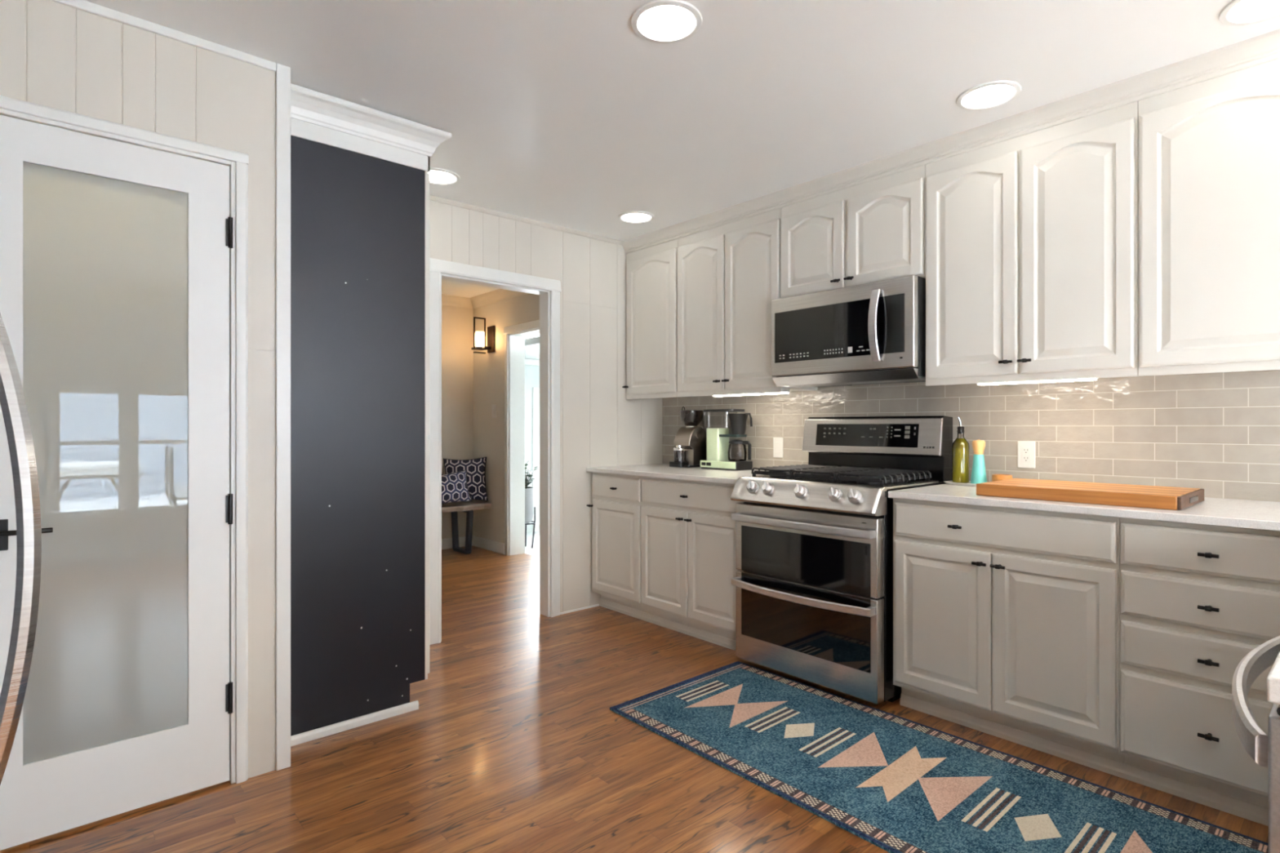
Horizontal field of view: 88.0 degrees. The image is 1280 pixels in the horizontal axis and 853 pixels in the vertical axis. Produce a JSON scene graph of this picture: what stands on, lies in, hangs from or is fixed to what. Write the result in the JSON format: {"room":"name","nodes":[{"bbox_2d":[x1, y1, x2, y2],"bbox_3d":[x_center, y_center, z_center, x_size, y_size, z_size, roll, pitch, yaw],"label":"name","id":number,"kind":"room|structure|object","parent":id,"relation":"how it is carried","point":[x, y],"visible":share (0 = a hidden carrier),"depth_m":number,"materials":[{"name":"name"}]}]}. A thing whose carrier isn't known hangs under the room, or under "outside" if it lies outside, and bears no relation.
{"room":"kitchen","nodes":[
{"label":"kitchen","id":0,"kind":"room"},
{"bbox_2d":[0,0,275,777],"bbox_3d":[-2.174,-0.030,2.089,1.718,2.440,0.910,0,0,-42],"label":"wall","id":1,"kind":"structure","parent":0,"point":[55,55],"depth_m":2.18,"materials":[{"name":"grey paint"}]},
{"bbox_2d":[0,115,232,850],"bbox_3d":[-1.581,0.158,1.988,0.624,2.040,0.107,0,0,-42],"label":"door","id":2,"kind":"structure","parent":1,"relation":"in","point":[114,255],"depth_m":2.01,"materials":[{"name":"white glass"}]},
{"bbox_2d":[0,95,248,783],"bbox_3d":[-1.621,0.138,2.027,0.721,2.104,0.116,0,0,-42],"label":"trim","id":3,"kind":"structure","parent":1,"relation":"attached to","point":[237,162],"depth_m":2.21,"materials":[{"name":"white wood"}]},
{"bbox_2d":[50,0,290,770],"bbox_3d":[-1.862,-0.030,1.816,1.622,2.440,0.112,0,0,-42],"label":"trim","id":4,"kind":"structure","parent":1,"relation":"attached to","point":[282,73],"depth_m":2.29,"materials":[{"name":"white wood"}]},
{"bbox_2d":[441,304,473,538],"bbox_3d":[-2.653,-0.030,5.774,2.890,2.440,0.100,0,0,-42],"label":"wall","id":5,"kind":"structure","parent":0,"point":[457,322],"depth_m":6.47,"materials":[{"name":"beige paint"}]},
{"bbox_2d":[441,535,504,554],"bbox_3d":[-2.436,1.140,5.484,2.630,0.100,0.620,0,0,-42],"label":"baseboard","id":6,"kind":"structure","parent":5,"relation":"attached to","point":[495,546],"depth_m":6.38,"materials":[{"name":"beige wood"}]},
{"bbox_2d":[473,293,539,555],"bbox_3d":[-0.779,-0.030,5.718,0.160,2.440,2.470,0,0,-42],"label":"wall","id":7,"kind":"structure","parent":0,"point":[488,368],"depth_m":6.29,"materials":[{"name":"beige paint"}]},
{"bbox_2d":[471,316,495,354],"bbox_3d":[-1.480,-0.848,6.245,0.191,0.335,0.124,0,0,-42],"label":"wall sconce","id":8,"kind":"object","parent":7,"relation":"attached to","point":[491,347],"visible":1,"depth_m":6.25,"materials":[{"name":"brown metal"}]},
{"bbox_2d":[503,320,539,555],"bbox_3d":[-0.819,0.140,5.748,0.180,2.100,1.130,0,0,-42],"label":"trim","id":9,"kind":"structure","parent":7,"relation":"attached to","point":[514,343],"depth_m":6.09,"materials":[{"name":"white wood"}]},
{"bbox_2d":[524,358,539,533],"bbox_3d":[-0.031,0.223,6.661,2.210,1.935,2.890,0,0,-42],"label":"wall","id":10,"kind":"structure","parent":0,"point":[531,372],"depth_m":7.39,"materials":[{"name":"paint"}]},
{"bbox_2d":[524,359,539,365],"bbox_3d":[-0.951,-0.708,7.630,2.100,0.065,0.020,0,0,-42],"label":"trim","id":11,"kind":"structure","parent":10,"relation":"attached to","point":[527,362],"depth_m":7.40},
{"bbox_2d":[532,386,539,532],"bbox_3d":[-0.886,0.380,7.731,0.890,1.620,0.075,0,0,-42],"label":"door","id":12,"kind":"structure","parent":10,"relation":"in","point":[535,391],"depth_m":7.43,"materials":[{"name":"clear glass"}]},
{"bbox_2d":[524,336,539,359],"bbox_3d":[-0.031,-0.777,6.661,2.210,0.065,2.890,0,0,-42],"label":"ceiling","id":13,"kind":"structure","parent":0,"point":[531,344],"depth_m":6.36,"materials":[{"name":"paint"}]},
{"bbox_2d":[430,200,662,617],"bbox_3d":[-0.895,-0.030,3.897,2.750,2.440,0.100,0,0,-42],"label":"wall","id":14,"kind":"structure","parent":0,"point":[599,427],"depth_m":4.29,"materials":[{"name":"grey paint"}]},
{"bbox_2d":[427,257,561,644],"bbox_3d":[-0.859,0.139,3.916,0.870,2.103,0.120,0,0,-42],"label":"trim","id":15,"kind":"structure","parent":14,"relation":"attached to","point":[438,268],"depth_m":4.09,"materials":[{"name":"white wood"}]},
{"bbox_2d":[430,195,622,245],"bbox_3d":[-0.740,-1.239,3.955,1.740,0.022,0.020,0,0,-42],"label":"trim","id":16,"kind":"structure","parent":14,"relation":"attached to","point":[434,198],"depth_m":3.97,"materials":[{"name":"grey paint"}]},
{"bbox_2d":[560,604,599,614],"bbox_3d":[-0.383,1.184,4.280,0.325,0.012,0.006,0,0,-42],"label":"baseboard","id":17,"kind":"structure","parent":14,"relation":"attached to","point":[596,605],"depth_m":4.27,"materials":[{"name":"white wood"}]},
{"bbox_2d":[622,238,679,399],"bbox_3d":[0.183,-0.714,4.447,0.397,1.068,0.499,0,0,-42],"label":"upper cabinet","id":18,"kind":"object","parent":14,"relation":"attached to","point":[651,272],"visible":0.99,"depth_m":4.32,"materials":[{"name":"paint"}]},
{"bbox_2d":[622,29,1279,253],"bbox_3d":[0.998,-1.213,3.270,0.047,0.074,3.350,0,0,-42],"label":"trim","id":19,"kind":"structure","parent":14,"relation":"attached to","point":[1264,48],"depth_m":2.69,"materials":[{"name":"paint"}]},
{"bbox_2d":[0,531,1268,852],"bbox_3d":[0.349,1.215,2.922,6.600,0.050,8.990,0,0,-42],"label":"floor","id":20,"kind":"structure","parent":0,"point":[513,743],"depth_m":2.26,"materials":[{"name":"brown wood"}]},
{"bbox_2d":[0,313,41,785],"bbox_3d":[-0.917,0.300,0.350,0.892,1.780,0.900,0,0,-42],"label":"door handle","id":21,"kind":"object","parent":20,"relation":"on","point":[12,399],"visible":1,"depth_m":0.65,"materials":[{"name":"silver metal"}]},
{"bbox_2d":[290,83,451,736],"bbox_3d":[-1.313,-0.026,2.908,0.644,2.432,0.818,0,0,-42],"label":"tall cabinet","id":22,"kind":"object","parent":20,"relation":"on","point":[360,177],"visible":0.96,"depth_m":2.62,"materials":[{"name":"paint"}]},
{"bbox_2d":[290,700,418,746],"bbox_3d":[-1.130,1.173,2.612,0.526,0.034,0.012,0,0,-42],"label":"baseboard","id":23,"kind":"structure","parent":22,"relation":"attached to","point":[312,735],"depth_m":2.61,"materials":[{"name":"white wood"}]},
{"bbox_2d":[441,500,491,554],"bbox_3d":[-2.076,0.960,5.866,1.475,0.460,0.426,0,0,-42],"label":"bench","id":24,"kind":"object","parent":20,"relation":"on","point":[468,507],"visible":0.37,"depth_m":6.13,"materials":[{"name":"brown wood"}]},
{"bbox_2d":[441,469,472,504],"bbox_3d":[-1.751,0.568,5.978,0.483,0.322,0.180,0,0,-42],"label":"throw pillow","id":25,"kind":"object","parent":24,"relation":"on","point":[455,488],"visible":0.63,"depth_m":5.97,"materials":[{"name":"blue fabric"}]},
{"bbox_2d":[443,457,488,501],"bbox_3d":[-1.655,0.513,6.284,0.426,0.431,0.192,0,0,-9],"label":"throw pillow","id":26,"kind":"object","parent":24,"relation":"on","point":[476,468],"visible":0.66,"depth_m":6.25,"materials":[{"name":"fabric"}]},
{"bbox_2d":[524,506,535,547],"bbox_3d":[-1.135,0.990,6.451,0.236,0.401,0.236,0,0,-42],"label":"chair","id":27,"kind":"object","parent":20,"relation":"on","point":[534,521],"visible":0.34,"depth_m":6.44,"materials":[{"name":"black metal"}]},
{"bbox_2d":[524,460,537,523],"bbox_3d":[-1.122,0.638,6.450,0.311,0.614,0.216,0,0,-42],"label":"potted plant","id":28,"kind":"object","parent":27,"relation":"on","point":[529,491],"visible":0.3,"depth_m":6.40,"materials":[{"name":"green plant"}]},
{"bbox_2d":[586,472,651,613],"bbox_3d":[0.071,0.746,4.351,0.694,0.888,0.494,0,0,-42],"label":"base cabinet","id":29,"kind":"object","parent":20,"relation":"on","point":[616,499],"visible":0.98,"depth_m":4.12,"materials":[{"name":"paint"}]},
{"bbox_2d":[640,476,742,640],"bbox_3d":[0.499,0.746,3.867,0.694,0.888,0.794,0,0,-42],"label":"base cabinet","id":30,"kind":"object","parent":20,"relation":"on","point":[688,529],"visible":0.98,"depth_m":3.66,"materials":[{"name":"paint"}]},
{"bbox_2d":[586,463,768,484],"bbox_3d":[0.336,0.286,4.054,0.682,0.028,1.296,0,0,-42],"label":"countertop","id":31,"kind":"structure","parent":30,"relation":"on","point":[655,470],"depth_m":3.91,"materials":[{"name":"white stone"}]},
{"bbox_2d":[669,406,706,467],"bbox_3d":[0.324,0.071,4.398,0.210,0.401,0.168,0,0,-42],"label":"coffee grinder","id":32,"kind":"object","parent":31,"relation":"on","point":[690,441],"visible":0.98,"depth_m":4.35,"materials":[{"name":"silver plastic"}]},
{"bbox_2d":[673,444,684,462],"bbox_3d":[0.260,0.183,4.377,0.078,0.110,0.078,0,0,-42],"label":"cup","id":33,"kind":"object","parent":32,"relation":"on","point":[679,451],"depth_m":4.35,"materials":[{"name":"silver metal"}]},
{"bbox_2d":[700,408,752,471],"bbox_3d":[0.559,0.085,4.127,0.168,0.374,0.360,0,0,-42],"label":"coffee maker","id":34,"kind":"object","parent":31,"relation":"on","point":[717,439],"visible":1,"depth_m":4.13,"materials":[{"name":"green plastic"}]},
{"bbox_2d":[719,434,746,437],"bbox_3d":[0.576,0.062,4.107,0.100,0.016,0.142,0,0,-42],"label":"shelf","id":35,"kind":"object","parent":34,"relation":"attached to","point":[720,435],"depth_m":4.06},
{"bbox_2d":[727,440,751,461],"bbox_3d":[0.602,0.150,4.060,0.118,0.130,0.155,0,0,-12],"label":"coffee carafe","id":36,"kind":"object","parent":34,"relation":"on","point":[733,442],"visible":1,"depth_m":4.04,"materials":[{"name":"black glass"}]},
{"bbox_2d":[727,413,752,434],"bbox_3d":[0.606,-0.013,4.062,0.132,0.133,0.157,0,0,-7],"label":"basket","id":37,"kind":"object","parent":34,"relation":"on","point":[738,421],"depth_m":4.03,"materials":[{"name":"black plastic"}]},
{"bbox_2d":[729,415,952,704],"bbox_3d":[0.962,0.571,3.221,0.811,1.238,0.774,0,0,-42],"label":"range","id":38,"kind":"object","parent":20,"relation":"on","point":[813,580],"visible":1,"depth_m":3.02,"materials":[{"name":"silver metal"}]},
{"bbox_2d":[886,480,938,489],"bbox_3d":[0.957,0.263,3.217,0.500,0.010,0.762,0,0,-42],"label":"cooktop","id":39,"kind":"object","parent":38,"relation":"in","point":[895,485],"depth_m":2.95,"materials":[{"name":"silver metal"}]},
{"bbox_2d":[609,661,1268,852],"bbox_3d":[0.887,1.185,2.255,0.830,0.008,2.128,0,0,-42],"label":"rug","id":40,"kind":"object","parent":20,"relation":"on","point":[896,784],"visible":0.99,"depth_m":2.23,"materials":[{"name":"blue fabric"}]},
{"bbox_2d":[893,497,1124,763],"bbox_3d":[1.547,0.746,2.686,0.694,0.888,0.788,0,0,-42],"label":"base cabinet","id":41,"kind":"object","parent":20,"relation":"on","point":[1006,616],"visible":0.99,"depth_m":2.43,"materials":[{"name":"paint"}]},
{"bbox_2d":[1119,517,1279,808],"bbox_3d":[1.963,0.746,2.216,0.694,0.888,0.463,0,0,-42],"label":"base cabinet","id":42,"kind":"object","parent":20,"relation":"on","point":[1195,600],"visible":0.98,"depth_m":2.04,"materials":[{"name":"paint"}]},
{"bbox_2d":[1231,635,1279,852],"bbox_3d":[1.096,0.746,0.721,0.606,0.888,0.665,0,0,-42],"label":"dishwasher","id":43,"kind":"object","parent":20,"relation":"on","point":[1264,750],"visible":0.98,"depth_m":0.76,"materials":[{"name":"silver metal"}]},
{"bbox_3d":[1.962,0.746,1.474,1.680,0.888,0.642,0,0,-42],"label":"cabinet","id":44,"kind":"object","parent":20,"relation":"on","visible":0},
{"bbox_2d":[888,483,1279,704],"bbox_3d":[1.325,0.286,1.722,2.297,0.028,1.939,0,0,-42],"label":"countertop","id":45,"kind":"structure","parent":44,"relation":"on","point":[1219,512],"depth_m":2.20,"materials":[{"name":"white stone"}]},
{"bbox_2d":[944,480,988,486],"bbox_3d":[1.550,0.266,3.015,0.150,0.011,0.287,0,0,-42],"label":"tray","id":46,"kind":"object","parent":45,"relation":"on","point":[950,482],"visible":0.3,"depth_m":3.02,"materials":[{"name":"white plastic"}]},
{"bbox_2d":[951,417,969,483],"bbox_3d":[1.494,0.112,3.086,0.073,0.308,0.073,0,0,-42],"label":"oil bottle","id":47,"kind":"object","parent":46,"relation":"on","point":[960,448],"visible":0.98,"depth_m":3.06,"materials":[{"name":"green glass"}]},
{"bbox_2d":[970,438,986,484],"bbox_3d":[1.540,0.162,3.011,0.068,0.208,0.068,0,0,-42],"label":"pepper mill","id":48,"kind":"object","parent":46,"relation":"on","point":[978,472],"visible":0.86,"depth_m":2.99,"materials":[{"name":"teal ceramic"}]},
{"bbox_2d":[991,474,1012,481],"bbox_3d":[1.608,0.242,2.942,0.082,0.048,0.082,0,0,-42],"label":"bowl","id":49,"kind":"object","parent":46,"relation":"on","point":[994,477],"visible":0.46,"depth_m":2.91,"materials":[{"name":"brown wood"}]},
{"bbox_2d":[976,478,1204,510],"bbox_3d":[1.671,0.248,2.483,0.405,0.045,0.630,0,0,-42],"label":"cutting board","id":50,"kind":"object","parent":45,"relation":"on","point":[1172,498],"visible":1,"depth_m":2.35,"materials":[{"name":"brown wood"}]},
{"bbox_2d":[84,0,1279,297],"bbox_3d":[-0.334,-1.290,2.103,4.490,0.080,8.670,0,0,-42],"label":"ceiling","id":51,"kind":"structure","parent":0,"point":[558,113],"depth_m":2.34,"materials":[{"name":"white paint"}]},
{"bbox_2d":[428,167,460,185],"bbox_3d":[-1.014,-1.246,3.317,0.220,0.008,0.220,0,0,-42],"label":"recessed light","id":52,"kind":"object","parent":51,"relation":"in","point":[439,176],"visible":0.63,"depth_m":3.32,"materials":[{"name":"white plastic"}]},
{"bbox_2d":[428,170,455,182],"bbox_3d":[-1.014,-1.248,3.317,0.175,0.003,0.175,0,0,8],"label":"diffuser","id":53,"kind":"object","parent":52,"relation":"attached to","point":[436,176],"depth_m":3.32,"materials":[{"name":"white plastic"}]},
{"bbox_2d":[441,288,527,308],"bbox_3d":[-1.823,-1.208,4.792,2.630,0.085,2.470,0,0,-42],"label":"cove","id":54,"kind":"object","parent":51,"relation":"attached to","point":[499,295],"visible":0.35,"depth_m":6.35,"materials":[{"name":"beige paint"}]},
{"bbox_2d":[617,211,654,223],"bbox_3d":[-0.024,-1.246,3.966,0.220,0.008,0.220,0,0,-42],"label":"recessed light","id":55,"kind":"object","parent":51,"relation":"in","point":[633,217],"visible":1,"depth_m":3.97,"materials":[{"name":"white plastic"}]},
{"bbox_2d":[621,213,650,222],"bbox_3d":[-0.024,-1.248,3.966,0.175,0.003,0.175,0,0,-1],"label":"diffuser","id":56,"kind":"object","parent":55,"relation":"attached to","point":[625,217],"depth_m":3.97,"materials":[{"name":"white plastic"}]},
{"bbox_2d":[631,0,702,44],"bbox_3d":[0.082,-1.246,2.049,0.220,0.008,0.220,0,0,-42],"label":"recessed light","id":57,"kind":"object","parent":51,"relation":"in","point":[657,21],"visible":1,"depth_m":2.04,"materials":[{"name":"white plastic"}]},
{"bbox_2d":[638,5,694,39],"bbox_3d":[0.082,-1.248,2.049,0.175,0.003,0.175,0,0,8],"label":"diffuser","id":58,"kind":"object","parent":57,"relation":"attached to","point":[655,22],"depth_m":2.05,"materials":[{"name":"white plastic"}]},
{"bbox_2d":[955,80,1021,110],"bbox_3d":[1.317,-1.246,2.506,0.220,0.008,0.220,0,0,-42],"label":"recessed light","id":59,"kind":"object","parent":51,"relation":"in","point":[989,95],"visible":1,"depth_m":2.50,"materials":[{"name":"white plastic"}]},
{"bbox_2d":[962,84,1014,106],"bbox_3d":[1.317,-1.248,2.506,0.175,0.003,0.175,0,0,-1],"label":"diffuser","id":60,"kind":"object","parent":59,"relation":"attached to","point":[984,95],"depth_m":2.50,"materials":[{"name":"white plastic"}]},
{"bbox_2d":[1218,0,1279,26],"bbox_3d":[1.852,-1.246,1.953,0.220,0.008,0.220,0,0,-42],"label":"recessed light","id":61,"kind":"object","parent":51,"relation":"in","point":[1237,12],"visible":1,"depth_m":2.00,"materials":[{"name":"white plastic"}]},
{"bbox_2d":[1228,0,1279,20],"bbox_3d":[1.852,-1.248,1.953,0.175,0.003,0.175,0,0,8],"label":"diffuser","id":62,"kind":"object","parent":61,"relation":"attached to","point":[1238,10],"depth_m":1.99,"materials":[{"name":"white plastic"}]},
{"bbox_2d":[599,598,1268,826],"bbox_3d":[0.863,1.166,3.110,0.013,0.048,3.409,0,0,-42],"label":"toe kick","id":63,"kind":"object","parent":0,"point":[1251,811],"depth_m":2.38,"materials":[{"name":"paint"}]},
{"bbox_3d":[2.161,-0.030,2.597,0.100,2.440,6.100,0,0,-42],"label":"wall","id":64,"kind":"structure","parent":0,"visible":0},
{"bbox_2d":[677,208,817,397],"bbox_3d":[0.611,-0.714,3.965,0.397,1.068,0.788,0,0,-42],"label":"upper cabinet","id":65,"kind":"object","parent":64,"relation":"attached to","point":[729,275],"visible":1,"depth_m":3.82,"materials":[{"name":"paint"}]},
{"bbox_2d":[713,388,790,396],"bbox_3d":[0.627,-0.189,3.804,0.055,0.027,0.520,0,0,-42],"label":"light bar","id":66,"kind":"object","parent":65,"relation":"attached to","point":[786,391],"visible":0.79,"depth_m":3.73,"materials":[{"name":"white plastic"}]},
{"bbox_2d":[713,392,788,396],"bbox_3d":[0.627,-0.179,3.804,0.049,0.008,0.510,0,0,-42],"label":"diffuser","id":67,"kind":"object","parent":66,"relation":"attached to","point":[771,393],"depth_m":3.75,"materials":[{"name":"white plastic"}]},
{"bbox_2d":[773,437,783,457],"bbox_3d":[0.834,0.132,4.000,0.008,0.120,0.072,0,0,-42],"label":"wall switch","id":68,"kind":"object","parent":64,"relation":"attached to","point":[778,442],"visible":1,"depth_m":4.00,"materials":[{"name":"white plastic"}]},
{"bbox_2d":[781,164,925,297],"bbox_3d":[1.134,-0.958,3.375,0.397,0.580,0.786,0,0,-42],"label":"upper cabinet","id":69,"kind":"object","parent":64,"relation":"attached to","point":[874,230],"visible":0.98,"depth_m":3.22,"materials":[{"name":"paint"}]},
{"bbox_2d":[771,275,925,387],"bbox_3d":[1.094,-0.436,3.339,0.492,0.460,0.778,0,0,-42],"label":"microwave","id":70,"kind":"object","parent":69,"relation":"attached to","point":[871,333],"visible":0.97,"depth_m":3.15,"materials":[{"name":"silver metal"}]},
{"bbox_2d":[662,369,1279,502],"bbox_3d":[1.497,0.016,3.265,0.008,0.572,4.020,0,0,-42],"label":"backsplash","id":71,"kind":"structure","parent":64,"relation":"attached to","point":[1217,433],"depth_m":2.81,"materials":[{"name":"tile"}]},
{"bbox_2d":[1017,440,1035,468],"bbox_3d":[1.738,0.130,2.980,0.008,0.120,0.072,0,0,-42],"label":"wall outlet","id":72,"kind":"object","parent":64,"relation":"attached to","point":[1026,450],"visible":1,"depth_m":2.98,"materials":[{"name":"white plastic"}]},
{"bbox_2d":[925,101,1137,386],"bbox_3d":[1.654,-0.714,2.788,0.397,1.068,0.779,0,0,-42],"label":"upper cabinet","id":73,"kind":"object","parent":64,"relation":"attached to","point":[1032,238],"visible":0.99,"depth_m":2.63,"materials":[{"name":"paint"}]},
{"bbox_2d":[977,377,1097,385],"bbox_3d":[1.606,-0.189,2.700,0.055,0.027,0.430,0,0,-42],"label":"light bar","id":74,"kind":"object","parent":73,"relation":"attached to","point":[1094,379],"visible":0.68,"depth_m":2.68,"materials":[{"name":"white plastic"}]},
{"bbox_2d":[1137,58,1279,376],"bbox_3d":[2.075,-0.714,2.313,0.397,1.068,0.488,0,0,-42],"label":"upper cabinet","id":75,"kind":"object","parent":64,"relation":"attached to","point":[1209,150],"visible":0.99,"depth_m":2.23,"materials":[{"name":"paint"}]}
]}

